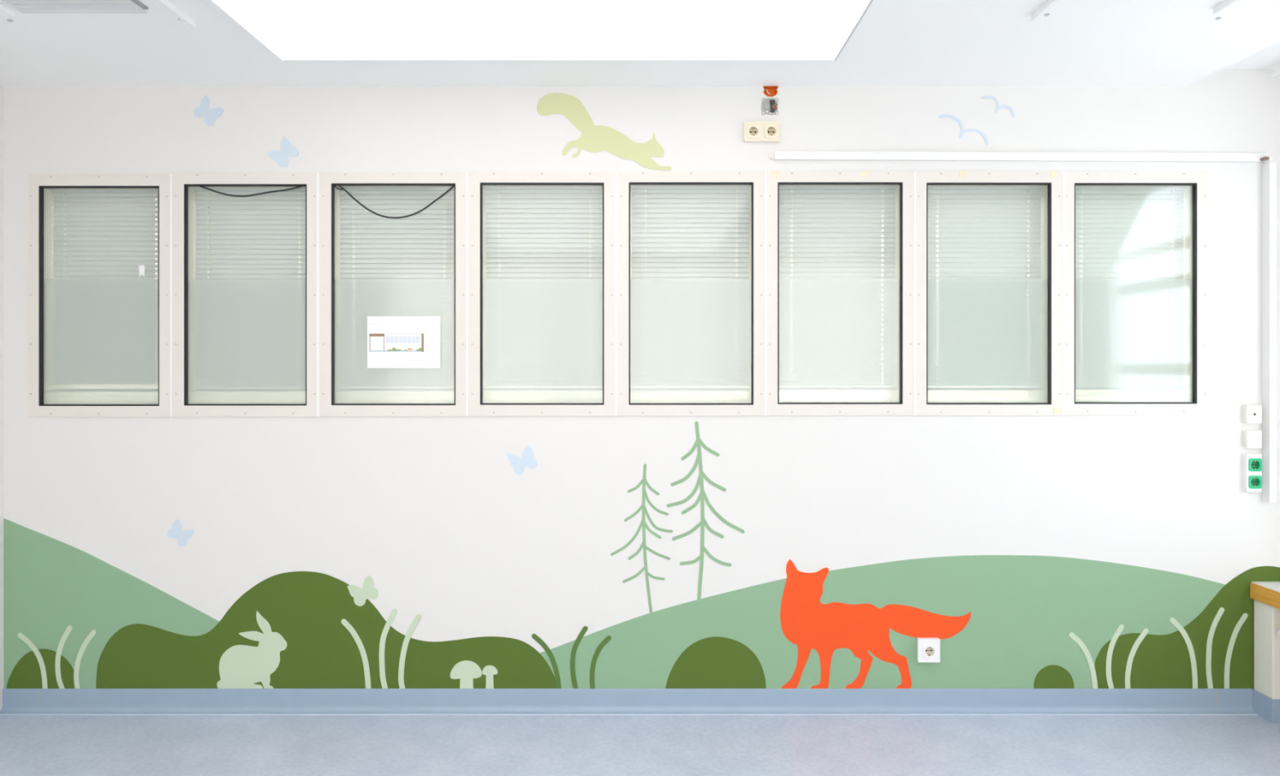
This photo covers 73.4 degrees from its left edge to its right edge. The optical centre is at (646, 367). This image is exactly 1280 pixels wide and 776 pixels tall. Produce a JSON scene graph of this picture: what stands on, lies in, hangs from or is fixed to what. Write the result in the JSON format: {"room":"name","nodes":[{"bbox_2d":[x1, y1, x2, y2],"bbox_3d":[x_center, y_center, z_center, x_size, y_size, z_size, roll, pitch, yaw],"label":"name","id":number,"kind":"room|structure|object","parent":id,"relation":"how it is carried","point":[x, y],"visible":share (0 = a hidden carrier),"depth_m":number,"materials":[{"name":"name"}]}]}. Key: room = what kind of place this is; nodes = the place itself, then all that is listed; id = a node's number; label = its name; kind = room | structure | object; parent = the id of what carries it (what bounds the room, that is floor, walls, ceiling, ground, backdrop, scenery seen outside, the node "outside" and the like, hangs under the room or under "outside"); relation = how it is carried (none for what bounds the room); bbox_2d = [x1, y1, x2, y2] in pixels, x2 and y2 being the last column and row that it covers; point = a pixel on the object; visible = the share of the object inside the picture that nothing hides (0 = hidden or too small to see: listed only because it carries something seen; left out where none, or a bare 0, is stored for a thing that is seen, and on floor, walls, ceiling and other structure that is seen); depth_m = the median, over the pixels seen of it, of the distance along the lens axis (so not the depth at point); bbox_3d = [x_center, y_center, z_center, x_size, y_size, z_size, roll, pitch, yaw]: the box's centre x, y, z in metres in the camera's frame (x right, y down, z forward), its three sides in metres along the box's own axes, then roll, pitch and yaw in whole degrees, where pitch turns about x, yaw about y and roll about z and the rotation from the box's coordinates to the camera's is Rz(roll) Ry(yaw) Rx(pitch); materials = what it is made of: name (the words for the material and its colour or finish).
{"room":"hospital room","nodes":[
{"label":"hospital room","id":0,"kind":"room"},
{"bbox_2d":[0,84,3,711],"bbox_3d":[-2.717,0.023,0.900,0.200,2.750,5.200,0,0,0],"label":"wall","id":1,"kind":"structure","parent":0,"point":[1,86],"depth_m":3.49,"materials":[{"name":"white paint"}]},
{"bbox_2d":[73,198,158,399],"bbox_3d":[-2.867,0.198,4.550,0.100,2.600,1.700,0,0,0],"label":"wall","id":2,"kind":"structure","parent":0,"point":[77,395],"depth_m":4.63,"materials":[{"name":"white paint"}]},
{"bbox_2d":[0,714,1279,775],"bbox_3d":[0.117,1.448,0.900,5.867,0.100,5.600,0,0,0],"label":"floor","id":3,"kind":"structure","parent":0,"point":[31,744],"depth_m":3.19,"materials":[{"name":"blue plastic"}]},
{"bbox_2d":[1253,599,1279,698],"bbox_3d":[2.610,1.168,3.442,0.279,0.460,0.108,0,0,0],"label":"pier","id":4,"kind":"object","parent":3,"relation":"on","point":[1266,616],"visible":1,"depth_m":3.42,"materials":[{"name":"white paint"}]},
{"bbox_2d":[0,0,1279,86],"bbox_3d":[0.117,-1.299,0.900,5.867,0.306,5.200,0,0,0],"label":"ceiling","id":5,"kind":"structure","parent":0,"point":[895,42],"depth_m":3.14,"materials":[{"name":"white paint"}]},
{"bbox_2d":[0,3,14,22],"bbox_3d":[-2.067,-1.136,2.002,0.078,0.020,1.682,0,0,0],"label":"rail","id":6,"kind":"object","parent":5,"relation":"attached to","point":[4,9],"visible":1,"depth_m":2.73,"materials":[{"name":"white metal"}]},
{"bbox_2d":[0,0,148,13],"bbox_3d":[-1.792,-1.141,2.277,0.416,0.010,0.955,0,0,0],"label":"ceiling vent","id":7,"kind":"object","parent":5,"relation":"in","point":[21,6],"visible":1,"depth_m":2.71,"materials":[{"name":"white"}]},
{"bbox_2d":[154,0,195,27],"bbox_3d":[-1.514,-1.136,2.046,0.044,0.020,1.600,0,0,0],"label":"rail","id":8,"kind":"object","parent":5,"relation":"attached to","point":[166,4],"visible":1,"depth_m":2.74,"materials":[{"name":"white metal"}]},
{"bbox_2d":[200,0,873,61],"bbox_3d":[-0.336,-1.139,0.875,2.083,0.014,4.609,0,0,0],"label":"recessed light","id":9,"kind":"object","parent":5,"relation":"in","point":[282,30],"visible":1,"depth_m":2.89,"materials":[{"name":"white plastic"}]},
{"bbox_2d":[1031,0,1060,22],"bbox_3d":[1.281,-1.136,2.000,0.054,0.020,1.600,0,0,0],"label":"rail","id":10,"kind":"object","parent":5,"relation":"attached to","point":[1049,4],"visible":1,"depth_m":2.72,"materials":[{"name":"white metal"}]},
{"bbox_2d":[1213,0,1241,19],"bbox_3d":[1.847,-1.136,1.985,0.074,0.020,1.681,0,0,0],"label":"rail","id":11,"kind":"object","parent":5,"relation":"attached to","point":[1227,4],"visible":1,"depth_m":2.70,"materials":[{"name":"white metal"}]},
{"bbox_2d":[1270,67,1279,77],"bbox_3d":[2.519,-1.189,1.053,0.025,0.049,4.806,0,0,0],"label":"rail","id":12,"kind":"object","parent":5,"relation":"attached to","point":[1276,73],"visible":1,"depth_m":3.43,"materials":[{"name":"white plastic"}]},
{"bbox_2d":[3,69,1279,652],"bbox_3d":[0.117,0.073,3.600,5.867,2.850,0.200,0,0,0],"label":"wall","id":13,"kind":"structure","parent":0,"point":[436,510],"depth_m":3.50,"materials":[{"name":"white paint"}]},
{"bbox_2d":[6,648,75,688],"bbox_3d":[-2.462,1.227,3.499,0.286,0.168,0.001,0,0,0],"label":"painting","id":14,"kind":"object","parent":13,"relation":"attached to","point":[26,673],"visible":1,"depth_m":3.50,"materials":[{"name":"green paint"}]},
{"bbox_2d":[17,624,96,688],"bbox_3d":[-2.397,1.180,3.498,0.320,0.266,0.001,0,0,0],"label":"painting","id":15,"kind":"object","parent":13,"relation":"attached to","point":[76,674],"visible":1,"depth_m":3.50,"materials":[{"name":"green paint"}]},
{"bbox_2d":[28,173,172,416],"bbox_3d":[-2.219,-0.294,3.596,0.584,0.985,0.208,0,0,0],"label":"window","id":16,"kind":"structure","parent":13,"relation":"in","point":[91,313],"depth_m":3.56,"materials":[{"name":"white"}]},
{"bbox_2d":[138,265,144,275],"bbox_3d":[-2.060,-0.396,3.511,0.022,0.043,0.002,0,0,0],"label":"tag","id":17,"kind":"object","parent":16,"relation":"attached to","point":[141,268],"visible":1,"depth_m":3.51,"materials":[{"name":"white plastic"}]},
{"bbox_2d":[3,517,218,688],"bbox_3d":[-2.134,0.961,3.499,0.964,0.700,0.001,0,0,0],"label":"painting","id":18,"kind":"object","parent":13,"relation":"attached to","point":[51,584],"visible":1,"depth_m":3.50,"materials":[{"name":"green paint"}]},
{"bbox_2d":[167,518,194,546],"bbox_3d":[-1.894,0.670,3.498,0.112,0.110,0.001,0,0,0],"label":"painting","id":19,"kind":"object","parent":13,"relation":"attached to","point":[175,531],"visible":1,"depth_m":3.50,"materials":[{"name":"blue paint"}]},
{"bbox_2d":[193,95,223,125],"bbox_3d":[-1.781,-1.047,3.498,0.122,0.124,0.001,0,0,0],"label":"painting","id":20,"kind":"object","parent":13,"relation":"attached to","point":[211,115],"visible":1,"depth_m":3.50,"materials":[{"name":"blue paint"}]},
{"bbox_2d":[172,173,318,416],"bbox_3d":[-1.629,-0.297,3.596,0.596,0.991,0.208,0,0,0],"label":"window","id":21,"kind":"structure","parent":13,"relation":"in","point":[235,268],"depth_m":3.56,"materials":[{"name":"white"}]},
{"bbox_2d":[199,186,302,196],"bbox_3d":[-1.607,-0.723,3.506,0.442,0.053,0.006,0,0,0],"label":"cable","id":22,"kind":"object","parent":21,"relation":"attached to","point":[203,187],"visible":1,"depth_m":3.50,"materials":[{"name":"grey plastic"}]},
{"bbox_2d":[217,610,287,688],"bbox_3d":[-1.604,1.149,3.498,0.286,0.325,0.001,0,0,0],"label":"painting","id":23,"kind":"object","parent":13,"relation":"attached to","point":[241,666],"visible":1,"depth_m":3.50,"materials":[{"name":"green paint"}]},
{"bbox_2d":[267,136,298,167],"bbox_3d":[-1.478,-0.879,3.498,0.126,0.125,0.001,0,0,0],"label":"painting","id":24,"kind":"object","parent":13,"relation":"attached to","point":[282,157],"visible":1,"depth_m":3.50,"materials":[{"name":"blue paint"}]},
{"bbox_2d":[96,570,555,688],"bbox_3d":[-1.299,1.069,3.499,1.881,0.484,0.001,0,0,0],"label":"painting","id":25,"kind":"object","parent":13,"relation":"attached to","point":[308,609],"visible":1,"depth_m":3.50,"materials":[{"name":"green paint"}]},
{"bbox_2d":[347,574,378,605],"bbox_3d":[-1.153,0.907,3.498,0.127,0.126,0.001,0,0,0],"label":"painting","id":26,"kind":"object","parent":13,"relation":"attached to","point":[368,590],"visible":1,"depth_m":3.50,"materials":[{"name":"green paint"}]},
{"bbox_2d":[341,608,422,688],"bbox_3d":[-1.077,1.147,3.498,0.327,0.333,0.001,0,0,0],"label":"painting","id":27,"kind":"object","parent":13,"relation":"attached to","point":[382,642],"visible":1,"depth_m":3.50,"materials":[{"name":"green paint"}]},
{"bbox_2d":[318,172,468,416],"bbox_3d":[-1.028,-0.299,3.596,0.606,0.993,0.208,0,0,0],"label":"window","id":28,"kind":"structure","parent":13,"relation":"in","point":[399,264],"depth_m":3.56,"materials":[{"name":"white"}]},
{"bbox_2d":[333,185,453,218],"bbox_3d":[-1.029,-0.680,3.506,0.497,0.142,0.007,0,0,0],"label":"cable","id":29,"kind":"object","parent":28,"relation":"attached to","point":[340,186],"visible":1,"depth_m":3.50,"materials":[{"name":"grey plastic"}]},
{"bbox_2d":[367,315,440,368],"bbox_3d":[-0.990,-0.104,3.511,0.299,0.212,0.001,0,0,0],"label":"paper plan","id":30,"kind":"object","parent":28,"relation":"attached to","point":[393,341],"visible":1,"depth_m":3.51,"materials":[{"name":"white paper"}]},
{"bbox_2d":[449,660,481,688],"bbox_3d":[-0.733,1.251,3.498,0.129,0.122,0.001,0,0,0],"label":"painting","id":31,"kind":"object","parent":13,"relation":"attached to","point":[465,670],"visible":1,"depth_m":3.50,"materials":[{"name":"green paint"}]},
{"bbox_2d":[482,664,497,688],"bbox_3d":[-0.636,1.261,3.498,0.064,0.102,0.001,0,0,0],"label":"painting","id":32,"kind":"object","parent":13,"relation":"attached to","point":[489,670],"visible":1,"depth_m":3.50,"materials":[{"name":"green paint"}]},
{"bbox_2d":[506,444,537,474],"bbox_3d":[-0.504,0.375,3.498,0.124,0.120,0.001,0,0,0],"label":"painting","id":33,"kind":"object","parent":13,"relation":"attached to","point":[518,464],"visible":1,"depth_m":3.50,"materials":[{"name":"blue paint"}]},
{"bbox_2d":[467,171,617,415],"bbox_3d":[-0.421,-0.300,3.596,0.607,0.993,0.208,0,0,0],"label":"window","id":34,"kind":"structure","parent":13,"relation":"in","point":[544,219],"depth_m":3.57,"materials":[{"name":"white"}]},
{"bbox_2d":[531,625,611,688],"bbox_3d":[-0.304,1.181,3.498,0.325,0.263,0.001,0,0,0],"label":"painting","id":35,"kind":"object","parent":13,"relation":"attached to","point":[536,637],"visible":1,"depth_m":3.50,"materials":[{"name":"green paint"}]},
{"bbox_2d":[537,93,671,170],"bbox_3d":[-0.170,-0.961,3.498,0.548,0.315,0.001,0,0,0],"label":"painting","id":36,"kind":"object","parent":13,"relation":"attached to","point":[593,139],"visible":1,"depth_m":3.50,"materials":[{"name":"yellow paint"}]},
{"bbox_2d":[0,688,1279,722],"bbox_3d":[0.067,1.351,3.441,5.367,0.094,0.118,0,0,0],"label":"baseboard","id":37,"kind":"structure","parent":13,"relation":"attached to","point":[15,700],"depth_m":3.49,"materials":[{"name":"blue plastic"}]},
{"bbox_2d":[610,463,672,614],"bbox_3d":[-0.018,0.698,3.499,0.255,0.615,0.001,0,0,0],"label":"tree painting","id":38,"kind":"object","parent":13,"relation":"attached to","point":[643,481],"visible":1,"depth_m":3.50,"materials":[{"name":"green paint"}]},
{"bbox_2d":[617,171,766,415],"bbox_3d":[0.186,-0.302,3.596,0.607,0.993,0.208,0,0,0],"label":"window","id":39,"kind":"structure","parent":13,"relation":"in","point":[691,263],"depth_m":3.57,"materials":[{"name":"white"}]},
{"bbox_2d":[666,421,744,601],"bbox_3d":[0.242,0.584,3.499,0.318,0.734,0.001,0,0,0],"label":"tree painting","id":40,"kind":"object","parent":13,"relation":"attached to","point":[702,496],"visible":1,"depth_m":3.50,"materials":[{"name":"green paint"}]},
{"bbox_2d":[665,635,765,688],"bbox_3d":[0.283,1.202,3.499,0.413,0.218,0.001,0,0,0],"label":"painting","id":41,"kind":"object","parent":13,"relation":"attached to","point":[715,661],"visible":1,"depth_m":3.50,"materials":[{"name":"green paint"}]},
{"bbox_2d":[743,121,779,142],"bbox_3d":[0.469,-0.958,3.489,0.144,0.080,0.022,0,0,0],"label":"double socket","id":42,"kind":"object","parent":13,"relation":"attached to","point":[753,131],"visible":1,"depth_m":3.48,"materials":[{"name":"beige plastic"}]},
{"bbox_2d":[761,97,778,115],"bbox_3d":[0.504,-1.063,3.495,0.070,0.070,0.009,0,0,0],"label":"switch","id":43,"kind":"object","parent":13,"relation":"attached to","point":[769,105],"visible":1,"depth_m":3.50,"materials":[{"name":"plastic"}]},
{"bbox_2d":[763,85,777,97],"bbox_3d":[0.508,-1.125,3.514,0.061,0.044,0.032,0,0,0],"label":"light","id":44,"kind":"object","parent":13,"relation":"attached to","point":[769,91],"visible":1,"depth_m":3.52,"materials":[{"name":"orange plastic"}]},
{"bbox_2d":[766,170,915,415],"bbox_3d":[0.793,-0.303,3.596,0.606,0.993,0.208,0,0,0],"label":"window","id":45,"kind":"structure","parent":13,"relation":"in","point":[837,267],"depth_m":3.57,"materials":[{"name":"white"}]},
{"bbox_2d":[772,170,778,177],"bbox_3d":[0.527,-0.788,3.493,0.025,0.026,0.002,0,0,0],"label":"scrap","id":46,"kind":"object","parent":45,"relation":"attached to","point":[775,173],"visible":1,"depth_m":3.49,"materials":[{"name":"beige paper"}]},
{"bbox_2d":[861,170,866,177],"bbox_3d":[0.887,-0.788,3.493,0.023,0.025,0.002,0,0,0],"label":"scrap","id":47,"kind":"object","parent":45,"relation":"attached to","point":[864,173],"visible":1,"depth_m":3.49,"materials":[{"name":"beige paper"}]},
{"bbox_2d":[780,559,970,688],"bbox_3d":[0.934,1.044,3.498,0.776,0.534,0.001,0,0,0],"label":"painting","id":48,"kind":"object","parent":13,"relation":"attached to","point":[807,623],"visible":1,"depth_m":3.50,"materials":[{"name":"orange paint"}]},
{"bbox_2d":[539,555,1225,688],"bbox_3d":[0.965,1.037,3.499,3.099,0.550,0.001,0,0,0],"label":"painting","id":49,"kind":"object","parent":13,"relation":"attached to","point":[1024,609],"visible":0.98,"depth_m":3.50,"materials":[{"name":"green paint"}]},
{"bbox_2d":[916,637,940,662],"bbox_3d":[1.146,1.145,3.488,0.089,0.095,0.021,0,0,0],"label":"wall socket","id":50,"kind":"object","parent":13,"relation":"attached to","point":[928,649],"visible":1,"depth_m":3.48,"materials":[{"name":"white plastic"}]},
{"bbox_2d":[938,114,988,145],"bbox_3d":[1.292,-0.969,3.498,0.202,0.125,0.001,0,0,0],"label":"painting","id":51,"kind":"object","parent":13,"relation":"attached to","point":[962,131],"visible":1,"depth_m":3.50,"materials":[{"name":"blue paint"}]},
{"bbox_2d":[915,170,1064,415],"bbox_3d":[1.398,-0.303,3.596,0.605,0.993,0.208,0,0,0],"label":"window","id":52,"kind":"structure","parent":13,"relation":"in","point":[983,218],"depth_m":3.56,"materials":[{"name":"white"}]},
{"bbox_2d":[959,170,965,177],"bbox_3d":[1.286,-0.788,3.493,0.023,0.025,0.002,0,0,0],"label":"scrap","id":53,"kind":"object","parent":52,"relation":"attached to","point":[962,173],"visible":1,"depth_m":3.49,"materials":[{"name":"beige paper"}]},
{"bbox_2d":[1050,171,1056,177],"bbox_3d":[1.657,-0.787,3.493,0.023,0.025,0.002,0,0,0],"label":"scrap","id":54,"kind":"object","parent":52,"relation":"attached to","point":[1053,174],"visible":1,"depth_m":3.49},
{"bbox_2d":[1053,408,1060,413],"bbox_3d":[1.670,0.175,3.493,0.026,0.023,0.002,0,0,0],"label":"scrap","id":55,"kind":"object","parent":52,"relation":"attached to","point":[1056,411],"visible":1,"depth_m":3.49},
{"bbox_2d":[981,95,1015,117],"bbox_3d":[1.433,-1.062,3.498,0.138,0.088,0.001,0,0,0],"label":"painting","id":56,"kind":"object","parent":13,"relation":"attached to","point":[998,107],"visible":1,"depth_m":3.50,"materials":[{"name":"blue paint"}]},
{"bbox_2d":[768,151,1269,162],"bbox_3d":[1.513,-0.857,3.491,2.023,0.042,0.018,0,0,0],"label":"duct","id":57,"kind":"object","parent":13,"relation":"attached to","point":[776,155],"visible":0.98,"depth_m":3.48,"materials":[{"name":"white"}]},
{"bbox_2d":[1033,664,1074,688],"bbox_3d":[1.660,1.260,3.499,0.167,0.103,0.001,0,0,0],"label":"painting","id":58,"kind":"object","parent":13,"relation":"attached to","point":[1051,676],"visible":1,"depth_m":3.50,"materials":[{"name":"green paint"}]},
{"bbox_2d":[1068,623,1148,688],"bbox_3d":[1.883,1.178,3.498,0.324,0.270,0.001,0,0,0],"label":"painting","id":59,"kind":"object","parent":13,"relation":"attached to","point":[1108,659],"visible":1,"depth_m":3.50,"materials":[{"name":"green paint"}]},
{"bbox_2d":[1064,171,1208,414],"bbox_3d":[1.993,-0.303,3.596,0.585,0.988,0.208,0,0,0],"label":"window","id":60,"kind":"structure","parent":13,"relation":"in","point":[1144,238],"depth_m":3.56,"materials":[{"name":"white"}]},
{"bbox_2d":[1094,565,1279,688],"bbox_3d":[2.287,1.059,3.499,0.920,0.505,0.001,0,0,0],"label":"painting","id":61,"kind":"object","parent":13,"relation":"attached to","point":[1159,660],"visible":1,"depth_m":3.50,"materials":[{"name":"green paint"}]},
{"bbox_2d":[1169,606,1248,688],"bbox_3d":[2.291,1.143,3.498,0.317,0.338,0.001,0,0,0],"label":"painting","id":62,"kind":"object","parent":13,"relation":"attached to","point":[1208,656],"visible":1,"depth_m":3.50,"materials":[{"name":"green paint"}]},
{"bbox_2d":[1242,453,1262,491],"bbox_3d":[2.459,0.424,3.486,0.060,0.151,0.029,0,0,0],"label":"double socket","id":63,"kind":"object","parent":13,"relation":"attached to","point":[1251,462],"visible":1,"depth_m":3.47,"materials":[{"name":"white plastic"}]},
{"bbox_2d":[1242,404,1262,422],"bbox_3d":[2.459,0.187,3.485,0.060,0.072,0.030,0,0,0],"label":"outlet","id":64,"kind":"object","parent":13,"relation":"attached to","point":[1251,413],"visible":1,"depth_m":3.47,"materials":[{"name":"white plastic"}]},
{"bbox_2d":[1242,430,1262,447],"bbox_3d":[2.459,0.289,3.485,0.060,0.070,0.029,0,0,0],"label":"switch","id":65,"kind":"object","parent":13,"relation":"attached to","point":[1251,438],"visible":1,"depth_m":3.47,"materials":[{"name":"white plastic"}]},
{"bbox_2d":[1262,162,1276,502],"bbox_3d":[2.521,-0.143,3.477,0.028,1.365,0.044,0,0,0],"label":"duct","id":66,"kind":"object","parent":13,"relation":"attached to","point":[1268,170],"visible":1,"depth_m":3.46,"materials":[{"name":"white"}]},
{"bbox_2d":[1260,155,1272,161],"bbox_3d":[2.502,-0.842,3.464,0.029,0.018,0.033,0,0,0],"label":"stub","id":67,"kind":"object","parent":66,"relation":"attached to","point":[1268,158],"visible":1,"depth_m":3.45,"materials":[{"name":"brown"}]},
{"bbox_2d":[210,195,1131,398],"bbox_3d":[0.117,0.198,5.450,5.867,2.600,0.100,0,0,0],"label":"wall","id":68,"kind":"structure","parent":0,"point":[782,393],"depth_m":5.40,"materials":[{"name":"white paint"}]},
{"bbox_2d":[1131,389,1165,396],"bbox_3d":[3.100,0.198,4.550,0.100,2.600,1.700,0,0,0],"label":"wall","id":69,"kind":"structure","parent":0,"point":[1135,393],"depth_m":5.22,"materials":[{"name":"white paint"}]},
{"bbox_3d":[2.795,0.023,0.800,0.090,2.750,5.400,0,0,0],"label":"wall","id":70,"kind":"structure","parent":0,"visible":0},
{"bbox_2d":[1249,581,1279,608],"bbox_3d":[2.602,0.902,0.948,0.292,0.067,5.096,0,0,0],"label":"window sill","id":71,"kind":"structure","parent":70,"relation":"attached to","point":[1265,592],"depth_m":3.42,"materials":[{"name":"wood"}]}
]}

